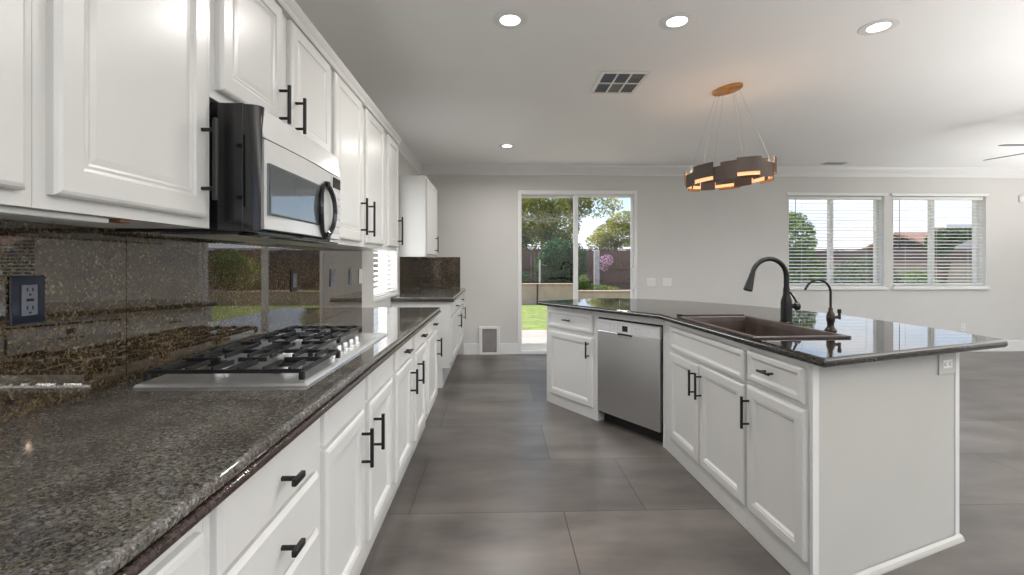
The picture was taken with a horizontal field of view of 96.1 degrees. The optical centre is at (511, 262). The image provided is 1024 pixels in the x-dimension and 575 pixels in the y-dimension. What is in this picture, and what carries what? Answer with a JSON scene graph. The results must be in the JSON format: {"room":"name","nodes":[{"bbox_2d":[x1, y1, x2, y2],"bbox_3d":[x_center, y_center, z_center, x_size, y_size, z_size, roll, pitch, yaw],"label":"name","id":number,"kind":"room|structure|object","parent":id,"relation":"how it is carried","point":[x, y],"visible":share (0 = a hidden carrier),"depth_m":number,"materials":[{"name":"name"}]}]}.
{"room":"kitchen","nodes":[
{"label":"kitchen","id":0,"kind":"room"},
{"bbox_2d":[106,151,419,306],"bbox_3d":[-1.200,-0.040,1.314,0.200,2.580,9.900,0,0,-2],"label":"wall","id":1,"kind":"structure","parent":0,"point":[405,168],"depth_m":4.38,"materials":[{"name":"grey paint"}]},
{"bbox_2d":[0,0,30,206],"bbox_3d":[-0.914,-0.526,0.394,0.316,0.867,0.743,0,0,-2],"label":"upper cabinet","id":2,"kind":"object","parent":1,"relation":"attached to","point":[15,15],"visible":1,"depth_m":0.73,"materials":[{"name":"white paint"}]},
{"bbox_2d":[0,219,125,423],"bbox_3d":[-1.070,0.123,0.556,0.014,0.431,1.476,0,0,-2],"label":"backsplash","id":3,"kind":"structure","parent":1,"relation":"attached to","point":[78,351],"depth_m":1.11,"materials":[{"name":"brown stone"}]},
{"bbox_2d":[9,275,44,325],"bbox_3d":[-1.072,0.082,1.020,0.010,0.108,0.076,0,0,-2],"label":"power outlet","id":4,"kind":"object","parent":3,"relation":"attached to","point":[26,293],"visible":1,"depth_m":1.01,"materials":[{"name":"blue plastic"}]},
{"bbox_2d":[21,284,37,315],"bbox_3d":[-1.070,0.082,1.020,0.003,0.068,0.035,0,0,-2],"label":"receptacle","id":5,"kind":"object","parent":4,"relation":"attached to","point":[29,292],"depth_m":1.02,"materials":[{"name":"grey plastic"}]},
{"bbox_2d":[0,0,217,228],"bbox_3d":[-0.920,-0.526,1.004,0.340,0.867,0.473,0,0,-2],"label":"upper cabinet","id":6,"kind":"object","parent":1,"relation":"attached to","point":[120,129],"visible":0.98,"depth_m":0.94,"materials":[{"name":"white paint"}]},
{"bbox_2d":[0,206,108,222],"bbox_3d":[-0.836,-0.087,0.510,0.044,0.012,0.870,0,0,-2],"label":"light","id":7,"kind":"object","parent":6,"relation":"attached to","point":[4,210],"visible":1,"depth_m":0.82,"materials":[{"name":"white plastic"}]},
{"bbox_2d":[109,219,130,222],"bbox_3d":[-0.830,-0.089,0.974,0.025,0.008,0.027,0,0,-2],"label":"wood shim","id":8,"kind":"object","parent":6,"relation":"attached to","point":[110,220],"visible":1,"depth_m":0.96,"materials":[{"name":"brown wood"}]},
{"bbox_2d":[126,233,361,382],"bbox_3d":[-1.127,0.123,2.416,0.014,0.431,2.241,0,0,-2],"label":"backsplash","id":9,"kind":"structure","parent":1,"relation":"attached to","point":[186,297],"depth_m":1.71,"materials":[{"name":"brown stone"}]},
{"bbox_2d":[291,270,296,291],"bbox_3d":[-1.113,0.090,2.352,0.009,0.112,0.072,0,0,-2],"label":"power outlet","id":10,"kind":"object","parent":9,"relation":"attached to","point":[293,272],"visible":1,"depth_m":2.34,"materials":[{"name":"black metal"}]},
{"bbox_2d":[293,274,296,286],"bbox_3d":[-1.110,0.090,2.352,0.003,0.068,0.035,0,0,-2],"label":"receptacle","id":11,"kind":"object","parent":10,"relation":"attached to","point":[294,275],"depth_m":2.35,"materials":[{"name":"grey plastic"}]},
{"bbox_2d":[330,269,334,286],"bbox_3d":[-1.130,0.092,2.902,0.009,0.112,0.072,0,0,-2],"label":"power outlet","id":12,"kind":"object","parent":9,"relation":"attached to","point":[332,271],"visible":1,"depth_m":2.88,"materials":[{"name":"grey plastic"}]},
{"bbox_2d":[349,268,352,283],"bbox_3d":[-1.141,0.094,3.267,0.010,0.112,0.062,0,0,-2],"label":"light switch","id":13,"kind":"object","parent":9,"relation":"attached to","point":[350,269],"visible":1,"depth_m":3.25,"materials":[{"name":"grey plastic"}]},
{"bbox_2d":[359,269,361,283],"bbox_3d":[-1.147,0.100,3.487,0.010,0.112,0.070,0,0,-2],"label":"light switch","id":14,"kind":"object","parent":9,"relation":"attached to","point":[360,270],"visible":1,"depth_m":3.47,"materials":[{"name":"white plastic"}]},
{"bbox_2d":[209,0,336,151],"bbox_3d":[-0.941,-0.705,1.681,0.340,0.510,0.881,0,0,-2],"label":"upper cabinet","id":15,"kind":"object","parent":1,"relation":"attached to","point":[269,54],"visible":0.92,"depth_m":1.57,"materials":[{"name":"white paint"}]},
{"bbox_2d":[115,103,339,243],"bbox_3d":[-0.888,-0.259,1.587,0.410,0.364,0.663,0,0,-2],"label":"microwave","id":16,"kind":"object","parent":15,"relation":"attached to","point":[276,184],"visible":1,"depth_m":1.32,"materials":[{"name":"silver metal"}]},
{"bbox_2d":[276,56,388,248],"bbox_3d":[-0.970,-0.526,2.632,0.340,0.867,1.019,0,0,-2],"label":"upper cabinet","id":17,"kind":"object","parent":1,"relation":"attached to","point":[357,125],"visible":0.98,"depth_m":2.48,"materials":[{"name":"white paint"}]},
{"bbox_2d":[344,123,402,250],"bbox_3d":[-0.991,-0.526,3.344,0.340,0.867,0.404,0,0,-2],"label":"upper cabinet","id":18,"kind":"object","parent":1,"relation":"attached to","point":[392,140],"visible":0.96,"depth_m":3.30,"materials":[{"name":"white paint"}]},
{"bbox_2d":[373,251,398,301],"bbox_3d":[-1.268,-0.282,4.383,0.172,1.235,0.960,0,0,-2],"label":"window","id":19,"kind":"structure","parent":1,"relation":"in","point":[382,255],"depth_m":4.81,"materials":[{"name":"white plastic"}]},
{"bbox_2d":[374,252,394,295],"bbox_3d":[-1.232,-0.301,4.385,0.066,1.189,0.884,0,0,-2],"label":"window blind","id":20,"kind":"object","parent":19,"relation":"attached to","point":[376,268],"visible":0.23,"depth_m":4.42,"materials":[{"name":"white plastic"}]},
{"bbox_2d":[399,140,420,173],"bbox_3d":[-1.087,-1.266,1.317,0.026,0.128,9.900,0,0,-2],"label":"trim","id":21,"kind":"structure","parent":1,"relation":"attached to","point":[405,151],"depth_m":5.45,"materials":[{"name":"white paint"}]},
{"bbox_2d":[400,257,420,293],"bbox_3d":[-1.224,0.136,5.605,0.014,0.406,1.280,0,0,-2],"label":"backsplash","id":22,"kind":"structure","parent":1,"relation":"attached to","point":[410,268],"depth_m":5.44,"materials":[{"name":"brown stone"}]},
{"bbox_2d":[399,175,438,257],"bbox_3d":[-1.053,-0.504,5.370,0.340,0.872,0.859,0,0,-2],"label":"upper cabinet","id":23,"kind":"object","parent":1,"relation":"attached to","point":[417,194],"visible":1,"depth_m":4.94,"materials":[{"name":"white paint"}]},
{"bbox_2d":[295,0,1023,167],"bbox_3d":[3.936,-1.440,1.170,10.460,0.220,12.500,0,0,-2],"label":"ceiling","id":24,"kind":"structure","parent":0,"point":[944,86],"depth_m":3.32,"materials":[{"name":"paint"}]},
{"bbox_2d":[499,144,514,147],"bbox_3d":[-0.057,-1.327,5.221,0.190,0.004,0.190,0,0,-2],"label":"recessed light","id":25,"kind":"object","parent":24,"relation":"in","point":[500,145],"visible":1,"depth_m":5.19,"materials":[{"name":"white plastic"}]},
{"bbox_2d":[493,10,526,28],"bbox_3d":[-0.011,-1.327,2.516,0.190,0.004,0.190,0,0,-2],"label":"recessed light","id":26,"kind":"object","parent":24,"relation":"in","point":[509,19],"visible":1,"depth_m":2.50,"materials":[{"name":"white plastic"}]},
{"bbox_2d":[500,15,519,24],"bbox_3d":[-0.011,-1.327,2.516,0.109,0.004,0.109,0,0,-2],"label":"diffuser","id":27,"kind":"object","parent":26,"relation":"attached to","point":[504,19],"depth_m":2.51,"materials":[{"name":"white plastic"}]},
{"bbox_2d":[590,71,649,93],"bbox_3d":[0.785,-1.324,3.390,0.340,0.012,0.410,0,0,-2],"label":"ceiling vent","id":28,"kind":"object","parent":24,"relation":"in","point":[608,82],"visible":1,"depth_m":3.37,"materials":[{"name":"white plastic"}]},
{"bbox_2d":[659,12,694,29],"bbox_3d":[0.906,-1.327,2.529,0.190,0.004,0.190,0,0,-2],"label":"recessed light","id":29,"kind":"object","parent":24,"relation":"in","point":[678,20],"visible":1,"depth_m":2.52,"materials":[{"name":"white plastic"}]},
{"bbox_2d":[666,16,687,26],"bbox_3d":[0.906,-1.327,2.529,0.109,0.004,0.109,0,0,-2],"label":"diffuser","id":30,"kind":"object","parent":29,"relation":"attached to","point":[671,21],"depth_m":2.52,"materials":[{"name":"white plastic"}]},
{"bbox_2d":[703,82,742,133],"label":"ceiling canopy","id":31,"kind":"object","parent":24,"relation":"hanging from","point":[731,88],"depth_m":3.48,"materials":[{"name":"brown wood"}]},
{"bbox_2d":[685,148,776,190],"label":"pendant chandelier","id":32,"kind":"object","parent":24,"relation":"hanging from","point":[739,172],"depth_m":3.34,"materials":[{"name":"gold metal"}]},
{"bbox_2d":[819,162,849,164],"bbox_3d":[4.286,-1.325,6.113,0.320,0.009,0.150,0,0,-2],"label":"ceiling vent","id":33,"kind":"object","parent":24,"relation":"in","point":[824,163],"visible":1,"depth_m":6.11,"materials":[{"name":"white plastic"}]},
{"bbox_2d":[857,18,899,35],"bbox_3d":[2.062,-1.327,2.589,0.190,0.004,0.190,0,0,-2],"label":"recessed light","id":34,"kind":"object","parent":24,"relation":"in","point":[882,25],"visible":1,"depth_m":2.58,"materials":[{"name":"white plastic"}]},
{"bbox_2d":[866,22,890,31],"bbox_3d":[2.062,-1.327,2.589,0.109,0.004,0.109,0,0,-2],"label":"diffuser","id":35,"kind":"object","parent":34,"relation":"attached to","point":[875,26],"depth_m":2.59,"materials":[{"name":"white plastic"}]},
{"bbox_2d":[983,144,1023,160],"bbox_3d":[4.808,-1.160,3.961,1.180,0.340,1.214,0,0,-2],"label":"ceiling fan","id":36,"kind":"object","parent":24,"relation":"hanging from","point":[1004,144],"visible":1,"depth_m":3.99,"materials":[{"name":"white metal"}]},
{"bbox_2d":[360,351,1023,574],"bbox_3d":[3.727,1.310,1.464,10.060,0.120,9.900,0,0,-2],"label":"floor","id":37,"kind":"structure","parent":0,"point":[500,478],"depth_m":2.46,"materials":[{"name":"tile"}]},
{"bbox_2d":[139,520,203,574],"bbox_3d":[-0.769,0.818,0.298,0.599,0.864,0.881,0,0,-2],"label":"base cabinet","id":38,"kind":"object","parent":37,"relation":"on","point":[186,556],"visible":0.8,"depth_m":0.68,"materials":[{"name":"white paint"}]},
{"bbox_2d":[202,419,318,574],"bbox_3d":[-0.769,0.818,0.974,0.640,0.864,0.469,0,0,-2],"label":"base cabinet","id":39,"kind":"object","parent":37,"relation":"on","point":[267,526],"visible":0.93,"depth_m":0.95,"materials":[{"name":"white paint"}]},
{"bbox_2d":[316,355,392,574],"bbox_3d":[-0.789,0.818,1.630,0.640,0.864,0.842,0,0,-2],"label":"base cabinet","id":40,"kind":"object","parent":37,"relation":"on","point":[354,470],"visible":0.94,"depth_m":1.51,"materials":[{"name":"white paint"}]},
{"bbox_2d":[374,326,427,540],"bbox_3d":[-0.817,0.818,2.529,0.640,0.864,0.954,0,0,-2],"label":"base cabinet","id":41,"kind":"object","parent":37,"relation":"on","point":[408,377],"visible":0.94,"depth_m":2.37,"materials":[{"name":"white paint"}]},
{"bbox_2d":[413,315,441,452],"bbox_3d":[-0.839,0.818,3.264,0.640,0.864,0.514,0,0,-2],"label":"base cabinet","id":42,"kind":"object","parent":37,"relation":"on","point":[431,341],"visible":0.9,"depth_m":3.26,"materials":[{"name":"white paint"}]},
{"bbox_2d":[0,307,440,574],"bbox_3d":[-0.800,0.362,1.684,0.622,0.044,3.715,0,0,-2],"label":"countertop","id":43,"kind":"structure","parent":42,"relation":"on","point":[105,482],"depth_m":0.81,"materials":[{"name":"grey stone"}]},
{"bbox_2d":[133,325,386,387],"bbox_3d":[-0.809,0.314,1.711,0.466,0.051,0.910,0,0,-2],"label":"gas cooktop","id":44,"kind":"object","parent":43,"relation":"in","point":[292,358],"visible":1,"depth_m":1.42,"materials":[{"name":"silver metal"}]},
{"bbox_2d":[392,293,465,387],"bbox_3d":[-0.905,0.818,5.434,0.640,0.864,1.678,0,0,-2],"label":"base cabinet","id":45,"kind":"object","parent":37,"relation":"on","point":[450,328],"visible":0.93,"depth_m":4.60,"materials":[{"name":"white paint"}]},
{"bbox_2d":[391,288,465,301],"bbox_3d":[-0.913,0.362,5.412,0.622,0.044,1.724,0,0,-2],"label":"countertop","id":46,"kind":"structure","parent":45,"relation":"on","point":[421,294],"depth_m":4.81,"materials":[{"name":"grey stone"}]},
{"bbox_2d":[547,306,603,420],"bbox_3d":[0.711,0.813,4.048,0.640,0.874,0.644,0,0,-35],"label":"base cabinet","id":47,"kind":"object","parent":37,"relation":"on","point":[572,334],"visible":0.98,"depth_m":3.86,"materials":[{"name":"white paint"}]},
{"bbox_2d":[597,317,662,441],"bbox_3d":[1.073,0.837,3.535,0.588,0.826,0.600,0,0,-35],"label":"dishwasher","id":48,"kind":"object","parent":37,"relation":"on","point":[630,353],"visible":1,"depth_m":3.33,"materials":[{"name":"silver metal"}]},
{"bbox_2d":[598,312,663,446],"bbox_3d":[0.928,0.813,3.396,0.144,0.874,0.670,0,0,-35],"label":"surround","id":49,"kind":"object","parent":37,"relation":"on","point":[600,314],"visible":0.29,"depth_m":3.26,"materials":[{"name":"white paint"}]},
{"bbox_2d":[664,320,747,530],"bbox_3d":[1.320,0.813,2.648,0.630,0.874,0.984,0,0,-4],"label":"base cabinet","id":50,"kind":"object","parent":37,"relation":"on","point":[705,374],"visible":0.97,"depth_m":2.49,"materials":[{"name":"white paint"}]},
{"bbox_2d":[740,346,809,574],"bbox_3d":[1.367,0.813,1.956,0.631,0.874,0.400,0,0,-4],"label":"base cabinet","id":51,"kind":"object","parent":37,"relation":"on","point":[778,387],"visible":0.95,"depth_m":1.90,"materials":[{"name":"white paint"}]},
{"bbox_2d":[810,352,964,574],"bbox_3d":[1.576,0.813,1.899,0.970,0.874,0.030,0,0,-22],"label":"island end panel","id":52,"kind":"object","parent":37,"relation":"on","point":[884,435],"visible":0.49,"depth_m":1.88,"materials":[{"name":"paint"}]},
{"bbox_2d":[938,353,954,374],"bbox_3d":[1.933,0.448,2.043,0.124,0.092,0.009,0,0,-22],"label":"power outlet","id":53,"kind":"object","parent":52,"relation":"attached to","point":[946,362],"visible":0.88,"depth_m":2.04,"materials":[{"name":"paint"}]},
{"bbox_2d":[943,359,951,367],"bbox_3d":[1.934,0.448,2.041,0.068,0.035,0.003,0,0,-22],"label":"receptacle","id":54,"kind":"object","parent":53,"relation":"attached to","point":[947,363],"depth_m":2.04,"materials":[{"name":"white plastic"}]},
{"bbox_3d":[1.405,0.813,3.233,1.140,0.874,2.566,0,0,-2],"label":"kitchen island","id":55,"kind":"object","parent":37,"relation":"on","visible":0},
{"bbox_2d":[537,298,1007,367],"bbox_3d":[1.344,0.357,3.179,1.484,0.035,2.757,0,0,-20],"label":"island countertop","id":56,"kind":"structure","parent":55,"relation":"on","point":[871,340],"depth_m":2.19,"materials":[{"name":"stone"}]},
{"bbox_2d":[677,314,850,338],"bbox_3d":[1.279,0.434,2.470,0.461,0.234,0.811,0,0,-4],"label":"sink","id":57,"kind":"object","parent":56,"relation":"in","point":[739,324],"visible":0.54,"depth_m":2.63,"materials":[{"name":"brown"}]},
{"bbox_2d":[743,257,800,323],"bbox_3d":[1.465,0.152,2.607,0.330,0.376,0.077,0,0,-4],"label":"kitchen faucet","id":58,"kind":"object","parent":56,"relation":"on","point":[786,314],"visible":1,"depth_m":2.59,"materials":[{"name":"black metal"}]},
{"bbox_2d":[804,279,841,330],"bbox_3d":[1.556,0.209,2.306,0.187,0.260,0.054,0,0,-2],"label":"filter faucet","id":59,"kind":"object","parent":56,"relation":"on","point":[830,316],"visible":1,"depth_m":2.30,"materials":[{"name":"brown metal"}]},
{"bbox_2d":[420,175,1023,354],"bbox_3d":[3.574,0.020,6.512,10.060,2.700,0.200,0,0,-2],"label":"wall","id":60,"kind":"structure","parent":0,"point":[709,242],"depth_m":6.39,"materials":[{"name":"grey paint"}]},
{"bbox_2d":[421,257,459,287],"bbox_3d":[-0.971,0.130,6.266,0.530,0.419,0.014,0,0,-2],"label":"backsplash","id":61,"kind":"structure","parent":60,"relation":"attached to","point":[438,272],"depth_m":6.26,"materials":[{"name":"brown stone"}]},
{"bbox_2d":[479,326,499,354],"bbox_3d":[-0.308,1.058,6.278,0.286,0.385,0.030,0,0,-2],"label":"pet door","id":62,"kind":"structure","parent":60,"relation":"in","point":[489,336],"depth_m":6.27,"materials":[{"name":"white paint"}]},
{"bbox_2d":[518,190,636,353],"bbox_3d":[0.904,0.128,6.372,1.650,2.245,0.176,0,0,-2],"label":"door","id":63,"kind":"structure","parent":60,"relation":"in","point":[523,348],"depth_m":6.34,"materials":[{"name":"white plastic"}]},
{"bbox_2d":[647,278,655,285],"bbox_3d":[1.923,0.265,6.356,0.125,0.112,0.010,0,0,-2],"label":"light switch","id":64,"kind":"object","parent":60,"relation":"attached to","point":[650,281],"visible":1,"depth_m":6.35,"materials":[{"name":"white plastic"}]},
{"bbox_2d":[663,278,671,285],"bbox_3d":[2.147,0.265,6.363,0.125,0.112,0.010,0,0,-2],"label":"light switch","id":65,"kind":"object","parent":60,"relation":"attached to","point":[666,281],"visible":1,"depth_m":6.36,"materials":[{"name":"white plastic"}]},
{"bbox_2d":[420,164,1023,177],"bbox_3d":[3.578,-1.266,6.359,9.660,0.128,0.105,0,0,-2],"label":"trim","id":66,"kind":"structure","parent":60,"relation":"attached to","point":[426,169],"depth_m":6.33,"materials":[{"name":"white paint"}]},
{"bbox_2d":[464,341,1023,354],"bbox_3d":[3.872,1.175,6.413,9.070,0.150,0.016,0,0,-2],"label":"baseboard","id":67,"kind":"structure","parent":60,"relation":"attached to","point":[505,348],"depth_m":6.29,"materials":[{"name":"white paint"}]},
{"bbox_2d":[786,192,887,289],"bbox_3d":[4.544,-0.303,6.504,1.440,1.357,0.195,0,0,-2],"label":"window","id":68,"kind":"structure","parent":60,"relation":"in","point":[877,204],"depth_m":6.51,"materials":[{"name":"white plastic"}]},
{"bbox_2d":[789,196,881,284],"bbox_3d":[4.545,-0.315,6.484,1.344,1.243,0.066,0,0,-2],"label":"window blind","id":69,"kind":"object","parent":68,"relation":"attached to","point":[795,198],"visible":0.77,"depth_m":6.48,"materials":[{"name":"white plastic"}]},
{"bbox_2d":[891,193,989,289],"bbox_3d":[6.029,-0.303,6.549,1.420,1.357,0.195,0,0,-2],"label":"window","id":70,"kind":"structure","parent":60,"relation":"in","point":[930,203],"depth_m":6.55,"materials":[{"name":"white plastic"}]},
{"bbox_2d":[893,197,982,284],"bbox_3d":[6.029,-0.315,6.529,1.324,1.243,0.066,0,0,-2],"label":"window blind","id":71,"kind":"object","parent":70,"relation":"attached to","point":[894,198],"visible":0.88,"depth_m":6.53,"materials":[{"name":"white plastic"}]},
{"bbox_2d":[960,323,964,330],"bbox_3d":[6.362,0.905,6.492,0.072,0.115,0.009,0,0,-2],"label":"power outlet","id":72,"kind":"object","parent":60,"relation":"attached to","point":[962,325],"visible":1,"depth_m":6.49,"materials":[{"name":"white plastic"}]},
{"bbox_2d":[1018,196,1023,201],"bbox_3d":[7.225,-0.907,6.507,0.100,0.090,0.030,0,0,-2],"label":"wall sensor","id":73,"kind":"object","parent":60,"relation":"attached to","point":[1020,198],"visible":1,"depth_m":6.49,"materials":[{"name":"white plastic"}]},
{"label":"outside","id":74,"kind":"structure","parent":0,"visible":0},
{"bbox_2d":[522,304,546,329],"bbox_3d":[16.096,1.360,29.979,62.000,0.100,41.049,0,0,-2],"label":"lawn","id":75,"kind":"structure","parent":74,"point":[534,316],"depth_m":11.06,"materials":[{"name":"green plant"}]},
{"bbox_2d":[374,283,629,304],"bbox_3d":[-1.495,0.980,14.606,15.900,0.660,0.350,0,0,-2],"label":"wall","id":76,"kind":"structure","parent":75,"relation":"on","point":[546,291],"depth_m":14.55,"materials":[{"name":"beige paint"}]},
{"bbox_2d":[789,211,826,282],"bbox_3d":[7.057,0.022,11.418,1.573,2.630,1.069,0,0,-2],"label":"shrub","id":77,"kind":"object","parent":75,"relation":"on","point":[791,226],"visible":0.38,"depth_m":11.14,"materials":[{"name":"green plant"}]},
{"bbox_2d":[834,255,902,282],"bbox_3d":[8.955,0.562,11.688,1.772,1.531,1.170,0,0,-2],"label":"shrub","id":78,"kind":"object","parent":75,"relation":"on","point":[852,262],"visible":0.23,"depth_m":11.54,"materials":[{"name":"green plant"}]},
{"bbox_2d":[793,263,971,282],"bbox_3d":[15.748,0.650,14.786,13.620,1.320,0.260,0,0,-2],"label":"wall","id":79,"kind":"structure","parent":75,"relation":"on","point":[897,272],"depth_m":14.61,"materials":[{"name":"beige paint"}]},
{"bbox_2d":[862,232,926,248],"bbox_3d":[35.042,-0.640,38.584,6.000,3.900,8.200,0,0,-2],"label":"house","id":80,"kind":"structure","parent":75,"relation":"on","point":[895,234],"depth_m":39.35,"materials":[{"name":"paint"}]},
{"bbox_2d":[900,269,939,282],"bbox_3d":[10.825,0.766,12.340,1.049,1.232,1.056,0,0,-2],"label":"shrub","id":81,"kind":"object","parent":75,"relation":"on","point":[909,272],"visible":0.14,"depth_m":12.20,"materials":[{"name":"green plant"}]},
{"bbox_2d":[922,228,971,282],"bbox_3d":[12.842,0.138,13.401,1.542,2.373,0.891,0,0,-2],"label":"tree","id":82,"kind":"object","parent":75,"relation":"on","point":[960,230],"visible":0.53,"depth_m":13.24,"materials":[{"name":"green plant"}]},
{"bbox_2d":[935,224,971,248],"bbox_3d":[19.815,-0.125,19.037,4.530,2.870,0.750,0,0,-2],"label":"outbuilding","id":83,"kind":"structure","parent":75,"relation":"on","point":[946,225],"depth_m":18.76,"materials":[{"name":"white paint"}]},
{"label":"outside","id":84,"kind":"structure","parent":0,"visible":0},
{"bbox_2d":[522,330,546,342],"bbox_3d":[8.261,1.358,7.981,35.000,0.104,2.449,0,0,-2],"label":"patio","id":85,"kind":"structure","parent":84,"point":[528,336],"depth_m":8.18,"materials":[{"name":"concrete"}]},
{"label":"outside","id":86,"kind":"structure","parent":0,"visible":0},
{"bbox_3d":[8.436,1.155,18.680,42.000,0.410,7.170,0,0,-2],"label":"soil","id":87,"kind":"object","parent":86,"visible":0},
{"bbox_2d":[522,270,530,282],"bbox_3d":[-0.623,0.336,15.574,2.640,1.656,1.076,0,0,-2],"label":"bush","id":88,"kind":"object","parent":87,"relation":"on","point":[524,277],"visible":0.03,"depth_m":15.50,"materials":[{"name":"green plant"}]},
{"bbox_2d":[539,260,540,282],"bbox_3d":[0.908,0.420,15.035,0.065,1.061,0.059,0,0,21],"label":"stake","id":89,"kind":"object","parent":87,"relation":"on","point":[539,260],"visible":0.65,"depth_m":15.01,"materials":[{"name":"white wood"}]},
{"bbox_2d":[534,237,587,285],"bbox_3d":[1.695,0.047,15.897,1.939,1.895,1.161,0,0,-2],"label":"bush","id":90,"kind":"object","parent":87,"relation":"on","point":[565,257],"visible":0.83,"depth_m":15.67,"materials":[{"name":"green plant"}]},
{"bbox_2d":[522,198,623,248],"bbox_3d":[1.512,-1.313,18.614,6.208,4.576,2.000,0,0,1],"label":"shade tree","id":91,"kind":"object","parent":87,"relation":"on","point":[538,229],"visible":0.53,"depth_m":18.18,"materials":[{"name":"green plant"}]},
{"bbox_2d":[594,250,599,289],"bbox_3d":[3.013,0.240,16.389,0.180,1.420,0.180,0,0,-2],"label":"post","id":92,"kind":"object","parent":87,"relation":"on","point":[596,252],"visible":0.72,"depth_m":16.30,"materials":[{"name":"white wood"}]},
{"bbox_2d":[578,274,619,289],"bbox_3d":[2.842,0.689,15.145,1.513,0.644,0.403,0,0,-2],"label":"shrub","id":93,"kind":"object","parent":87,"relation":"on","point":[584,287],"visible":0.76,"depth_m":15.10,"materials":[{"name":"green plant"}]},
{"bbox_2d":[600,254,613,284],"bbox_3d":[3.421,0.312,16.657,0.537,1.278,0.310,0,0,-2],"label":"flowering tree","id":94,"kind":"object","parent":87,"relation":"on","point":[602,262],"visible":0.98,"depth_m":16.66,"materials":[{"name":"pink plant"}]},
{"bbox_2d":[585,210,629,248],"bbox_3d":[4.664,-0.667,20.738,2.731,3.442,1.694,0,0,-2],"label":"tree","id":95,"kind":"object","parent":87,"relation":"on","point":[614,230],"visible":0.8,"depth_m":20.44,"materials":[{"name":"green plant"}]},
{"bbox_2d":[374,249,971,288],"bbox_3d":[6.994,0.210,17.256,33.131,1.480,0.170,0,0,-2],"label":"fence","id":96,"kind":"object","parent":87,"relation":"on","point":[619,271],"visible":0.09,"depth_m":17.12,"materials":[{"name":"brown wood"}]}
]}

